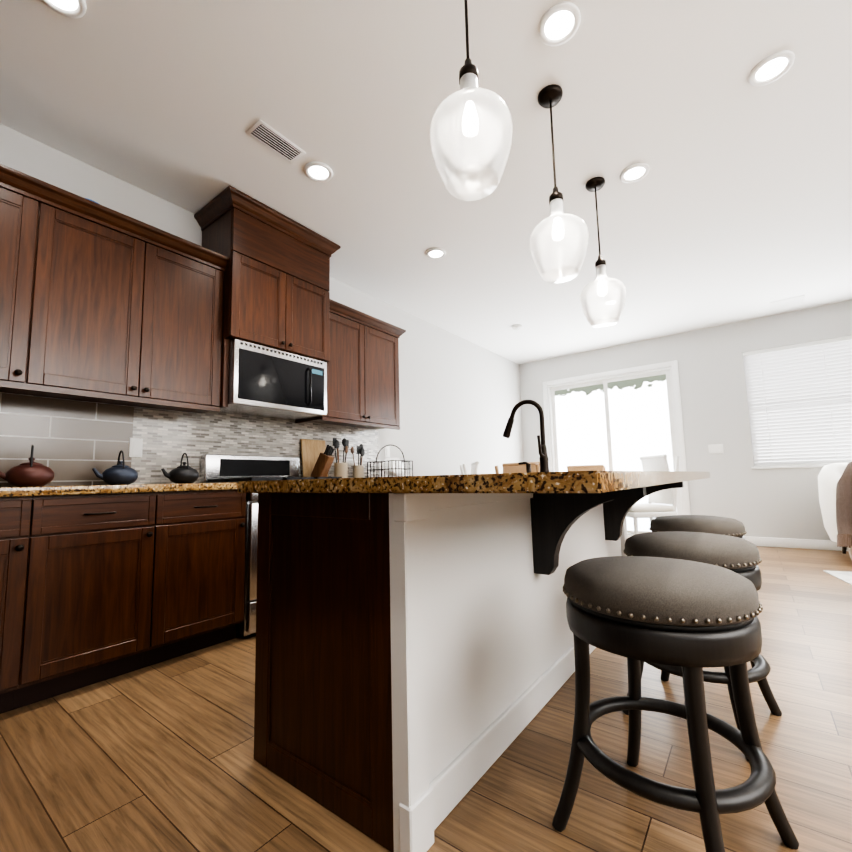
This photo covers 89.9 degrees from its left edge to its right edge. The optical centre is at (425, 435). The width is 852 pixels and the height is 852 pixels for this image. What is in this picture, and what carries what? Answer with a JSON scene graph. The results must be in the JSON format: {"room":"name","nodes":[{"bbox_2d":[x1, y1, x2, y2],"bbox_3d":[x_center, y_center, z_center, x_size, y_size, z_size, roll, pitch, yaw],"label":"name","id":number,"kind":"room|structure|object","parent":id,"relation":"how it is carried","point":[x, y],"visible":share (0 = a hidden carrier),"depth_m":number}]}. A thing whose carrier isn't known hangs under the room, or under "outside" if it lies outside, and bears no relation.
{"room":"kitchen","nodes":[
{"label":"kitchen","id":0,"kind":"room"},
{"bbox_2d":[0,164,59,399],"bbox_3d":[-2.167,-0.747,2.015,0.337,1.002,0.534,-6,-7,37],"label":"upper cabinet","id":1,"kind":"object","parent":0,"relation":"attached to","point":[29,208],"depth_m":2.06},
{"bbox_2d":[32,192,223,415],"bbox_3d":[-1.778,-0.703,2.525,0.337,1.002,0.997,-6,-7,37],"label":"upper cabinet","id":2,"kind":"object","parent":0,"relation":"attached to","point":[138,309],"depth_m":2.41},
{"bbox_2d":[0,124,523,476],"bbox_3d":[-0.725,-0.068,4.225,0.120,2.850,7.920,-6,-7,37],"label":"wall","id":3,"kind":"structure","parent":0,"point":[459,398],"depth_m":5.08},
{"bbox_2d":[200,192,331,351],"bbox_3d":[-1.200,-1.086,3.266,0.432,0.980,0.825,-6,-7,37],"label":"upper cabinet","id":4,"kind":"object","parent":0,"relation":"attached to","point":[277,271],"depth_m":3.05},
{"bbox_2d":[208,324,335,423],"bbox_3d":[-1.172,-0.414,3.187,0.462,0.496,0.825,-6,-7,37],"label":"microwave","id":5,"kind":"object","parent":0,"relation":"attached to","point":[241,331],"depth_m":3.04},
{"bbox_2d":[304,300,399,431],"bbox_3d":[-0.688,-0.592,3.958,0.337,0.977,0.961,-6,-7,37],"label":"upper cabinet","id":6,"kind":"object","parent":0,"relation":"attached to","point":[366,348],"depth_m":3.86},
{"bbox_2d":[384,446,389,456],"bbox_3d":[-0.409,0.170,4.503,0.009,0.120,0.075,-6,-7,37],"label":"switch plate","id":7,"kind":"object","parent":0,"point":[387,449],"depth_m":4.50},
{"bbox_2d":[0,546,851,851],"bbox_3d":[1.977,1.120,2.066,6.820,0.080,7.920,-6,-7,37],"label":"floor","id":8,"kind":"structure","parent":0,"point":[156,756],"depth_m":1.36},
{"bbox_2d":[0,496,55,713],"bbox_3d":[-2.019,0.702,1.777,0.625,0.875,0.533,-6,-7,37],"label":"base cabinet","id":9,"kind":"object","parent":8,"relation":"on","point":[27,523],"depth_m":1.76},
{"bbox_2d":[44,492,175,699],"bbox_3d":[-1.752,0.732,2.127,0.625,0.875,0.595,-6,-7,37],"label":"base cabinet","id":10,"kind":"object","parent":8,"relation":"on","point":[112,555],"depth_m":1.99},
{"bbox_2d":[0,484,237,495],"bbox_3d":[-2.019,0.246,1.823,0.642,0.039,2.339,-6,-7,37],"label":"countertop","id":11,"kind":"structure","parent":10,"relation":"on","point":[48,489],"depth_m":2.02},
{"bbox_2d":[0,445,53,486],"bbox_3d":[-1.947,0.147,2.072,0.175,0.204,0.220,-6,-7,37],"label":"teapot","id":12,"kind":"object","parent":11,"relation":"on","point":[31,473],"visible":0.98,"depth_m":2.03},
{"bbox_2d":[92,451,137,484],"bbox_3d":[-1.733,0.180,2.386,0.167,0.194,0.211,-6,-7,37],"label":"teapot","id":13,"kind":"object","parent":11,"relation":"on","point":[119,473],"visible":0.98,"depth_m":2.35},
{"bbox_2d":[161,453,198,483],"bbox_3d":[-1.527,0.203,2.656,0.167,0.194,0.211,-6,-7,37],"label":"teapot","id":14,"kind":"object","parent":11,"relation":"on","point":[183,474],"visible":0.96,"depth_m":2.61},
{"bbox_2d":[300,439,327,476],"bbox_3d":[-0.963,0.214,3.689,0.060,0.358,0.260,-6,-7,37],"label":"cutting board","id":15,"kind":"object","parent":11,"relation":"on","point":[311,450],"visible":0.52,"depth_m":3.65},
{"bbox_2d":[311,445,333,476],"bbox_3d":[-0.854,0.228,3.539,0.192,0.296,0.110,-3,-6,17],"label":"knife block","id":16,"kind":"object","parent":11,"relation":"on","point":[324,462],"visible":0.9,"depth_m":3.50},
{"bbox_2d":[333,438,348,477],"bbox_3d":[-0.754,0.207,3.782,0.131,0.382,0.171,-6,-7,37],"label":"utensil crock","id":17,"kind":"object","parent":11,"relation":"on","point":[340,469],"visible":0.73,"depth_m":3.74},
{"bbox_2d":[351,444,364,477],"bbox_3d":[-0.621,0.245,3.981,0.117,0.342,0.140,-6,-7,37],"label":"utensil crock","id":18,"kind":"object","parent":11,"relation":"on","point":[358,470],"visible":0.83,"depth_m":3.93},
{"bbox_2d":[367,445,412,476],"bbox_3d":[-0.345,0.254,4.085,0.369,0.334,0.248,-6,-7,37],"label":"basket","id":19,"kind":"object","parent":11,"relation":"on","point":[392,467],"visible":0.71,"depth_m":4.03},
{"bbox_2d":[168,488,245,659],"bbox_3d":[-1.479,0.763,2.485,0.625,0.875,0.550,-6,-7,37],"label":"base cabinet","id":20,"kind":"object","parent":8,"relation":"on","point":[205,610],"depth_m":2.35},
{"bbox_2d":[200,454,341,637],"bbox_3d":[-1.031,0.684,2.995,0.721,1.115,0.768,-6,-7,37],"label":"range","id":21,"kind":"object","parent":8,"relation":"on","point":[215,468],"visible":0.29,"depth_m":2.92},
{"bbox_2d":[254,483,683,851],"bbox_3d":[0.552,0.674,2.084,1.105,0.875,2.398,-6,-7,37],"label":"kitchen island","id":22,"kind":"object","parent":8,"relation":"on","point":[415,664],"depth_m":1.27},
{"bbox_2d":[237,471,708,494],"bbox_3d":[0.587,0.214,2.093,1.180,0.040,2.500,-6,-7,37],"label":"island countertop","id":23,"kind":"structure","parent":22,"relation":"on","point":[542,482],"depth_m":0.98},
{"bbox_2d":[552,556,798,851],"bbox_3d":[0.613,0.680,1.114,0.510,0.675,0.521,-6,-7,37],"label":"bar stool","id":24,"kind":"object","parent":8,"relation":"on","point":[692,619],"visible":1,"depth_m":0.98},
{"bbox_2d":[649,515,746,539],"bbox_3d":[1.518,0.789,2.368,0.467,0.675,0.478,-6,-7,37],"label":"bar stool","id":25,"kind":"object","parent":8,"relation":"on","point":[714,525],"visible":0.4,"depth_m":2.24},
{"bbox_2d":[622,531,781,760],"bbox_3d":[1.038,0.726,1.655,0.490,0.675,0.500,-6,-7,37],"label":"bar stool","id":26,"kind":"object","parent":8,"relation":"on","point":[741,556],"visible":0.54,"depth_m":1.52},
{"bbox_2d":[818,463,847,553],"bbox_3d":[4.587,0.742,4.232,1.006,0.974,0.944,-6,-7,37],"label":"armchair","id":27,"kind":"object","parent":8,"relation":"on","point":[829,475],"visible":0.46,"depth_m":4.38},
{"bbox_2d":[823,570,851,584],"bbox_3d":[4.026,1.021,2.003,2.380,0.007,3.000,-4,-7,25],"label":"living room rug","id":28,"kind":"object","parent":8,"relation":"on","point":[846,577],"visible":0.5,"depth_m":3.66},
{"bbox_2d":[836,462,851,559],"bbox_3d":[3.247,0.595,2.641,1.031,1.002,0.970,-6,-7,37],"label":"armchair","id":29,"kind":"object","parent":28,"relation":"on","point":[844,508],"visible":1,"depth_m":2.87},
{"bbox_3d":[1.718,1.372,4.874,2.300,0.006,2.300,-6,-7,37],"label":"dining rug","id":30,"kind":"object","parent":8,"relation":"on","visible":0},
{"bbox_2d":[460,461,478,474],"bbox_3d":[0.707,0.846,4.935,0.579,1.082,0.525,-1,-6,0],"label":"dining chair","id":31,"kind":"object","parent":30,"relation":"on","point":[474,467],"visible":0.17,"depth_m":4.76},
{"bbox_2d":[495,462,539,473],"bbox_3d":[1.077,0.792,4.294,0.525,1.040,0.579,-7,-8,44],"label":"dining chair","id":32,"kind":"object","parent":30,"relation":"on","point":[514,467],"visible":0.1,"depth_m":4.28},
{"bbox_2d":[567,465,605,470],"bbox_3d":[2.161,0.920,5.769,0.525,1.040,0.579,-4,-7,28],"label":"dining chair","id":33,"kind":"object","parent":30,"relation":"on","point":[587,468],"visible":0.1,"depth_m":5.92},
{"bbox_2d":[626,454,679,534],"bbox_3d":[2.562,0.792,4.976,0.595,1.113,0.540,-1,-6,-3],"label":"dining chair","id":34,"kind":"object","parent":30,"relation":"on","point":[650,510],"visible":0.54,"depth_m":4.79},
{"bbox_2d":[0,0,851,363],"bbox_3d":[1.909,-1.804,2.369,6.820,0.100,7.920,-6,-7,37],"label":"ceiling","id":35,"kind":"structure","parent":0,"point":[734,206],"depth_m":2.42},
{"bbox_2d":[41,0,86,17],"bbox_3d":[-1.451,-1.740,1.684,0.175,0.011,0.175,-4,-7,28],"label":"recessed light","id":36,"kind":"object","parent":35,"relation":"in","point":[67,8],"depth_m":1.73},
{"bbox_2d":[246,119,305,163],"bbox_3d":[-0.843,-1.668,2.410,0.140,0.034,0.296,-6,-7,37],"label":"air vent","id":37,"kind":"object","parent":35,"relation":"attached to","point":[267,136],"depth_m":2.43},
{"bbox_2d":[304,161,332,182],"bbox_3d":[-0.675,-1.655,2.686,0.175,0.011,0.175,-4,-7,28],"label":"recessed light","id":38,"kind":"object","parent":35,"relation":"in","point":[320,172],"depth_m":2.68},
{"bbox_2d":[426,248,445,258],"bbox_3d":[0.086,-1.569,3.686,0.175,0.011,0.175,-5,-7,31],"label":"recessed light","id":39,"kind":"object","parent":35,"relation":"in","point":[433,253],"depth_m":3.68},
{"bbox_2d":[430,0,512,200],"bbox_3d":[0.145,-1.319,1.478,0.278,0.966,0.278,-6,-7,37],"label":"pendant light","id":40,"kind":"object","parent":35,"relation":"hanging from","point":[478,182],"visible":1,"depth_m":1.40},
{"bbox_2d":[529,84,588,282],"bbox_3d":[0.647,-1.262,2.137,0.278,0.966,0.278,-6,-7,37],"label":"pendant light","id":41,"kind":"object","parent":35,"relation":"hanging from","point":[550,96],"visible":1,"depth_m":2.09},
{"bbox_2d":[538,2,580,45],"bbox_3d":[0.576,-1.771,1.844,0.175,0.011,0.175,-5,-7,31],"label":"recessed light","id":42,"kind":"object","parent":35,"relation":"in","point":[559,23],"depth_m":1.84},
{"bbox_2d":[580,177,625,327],"bbox_3d":[1.140,-1.204,2.802,0.278,0.966,0.278,-6,-7,37],"label":"pendant light","id":43,"kind":"object","parent":35,"relation":"hanging from","point":[602,279],"visible":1,"depth_m":2.76},
{"bbox_2d":[620,163,649,182],"bbox_3d":[1.349,-1.694,2.761,0.175,0.011,0.175,-4,-7,28],"label":"recessed light","id":44,"kind":"object","parent":35,"relation":"in","point":[636,172],"depth_m":2.75},
{"bbox_2d":[749,50,794,85],"bbox_3d":[1.673,-1.773,2.067,0.175,0.011,0.175,-4,-7,28],"label":"recessed light","id":45,"kind":"object","parent":35,"relation":"in","point":[774,66],"depth_m":2.06},
{"bbox_2d":[770,295,804,308],"bbox_3d":[4.097,-1.529,4.851,0.293,0.034,0.256,-6,-7,37],"label":"air vent","id":46,"kind":"object","parent":35,"relation":"attached to","point":[795,300],"depth_m":4.92},
{"bbox_2d":[519,300,851,539],"bbox_3d":[4.300,-0.071,5.312,6.580,2.850,0.120,-6,-7,37],"label":"wall","id":47,"kind":"structure","parent":0,"point":[778,502],"depth_m":5.55},
{"bbox_2d":[542,360,690,537],"bbox_3d":[2.777,0.268,6.430,1.950,2.475,0.137,-6,-7,37],"label":"door","id":48,"kind":"structure","parent":47,"relation":"in","point":[610,421],"depth_m":6.37},
{"bbox_2d":[708,444,722,453],"bbox_3d":[3.796,0.176,5.593,0.160,0.120,0.009,-6,-7,37],"label":"switch plate","id":49,"kind":"object","parent":47,"relation":"attached to","point":[714,448],"depth_m":5.59},
{"bbox_2d":[744,536,847,550],"bbox_3d":[5.229,1.192,4.410,4.219,0.110,0.013,-6,-7,37],"label":"baseboard","id":50,"kind":"structure","parent":47,"relation":"attached to","point":[797,543],"depth_m":5.04},
{"bbox_2d":[743,335,851,468],"bbox_3d":[4.717,-0.383,4.990,1.580,1.494,0.130,-6,-7,37],"label":"window blinds","id":51,"kind":"object","parent":47,"relation":"attached to","point":[799,398],"visible":0.9,"depth_m":5.14}
]}

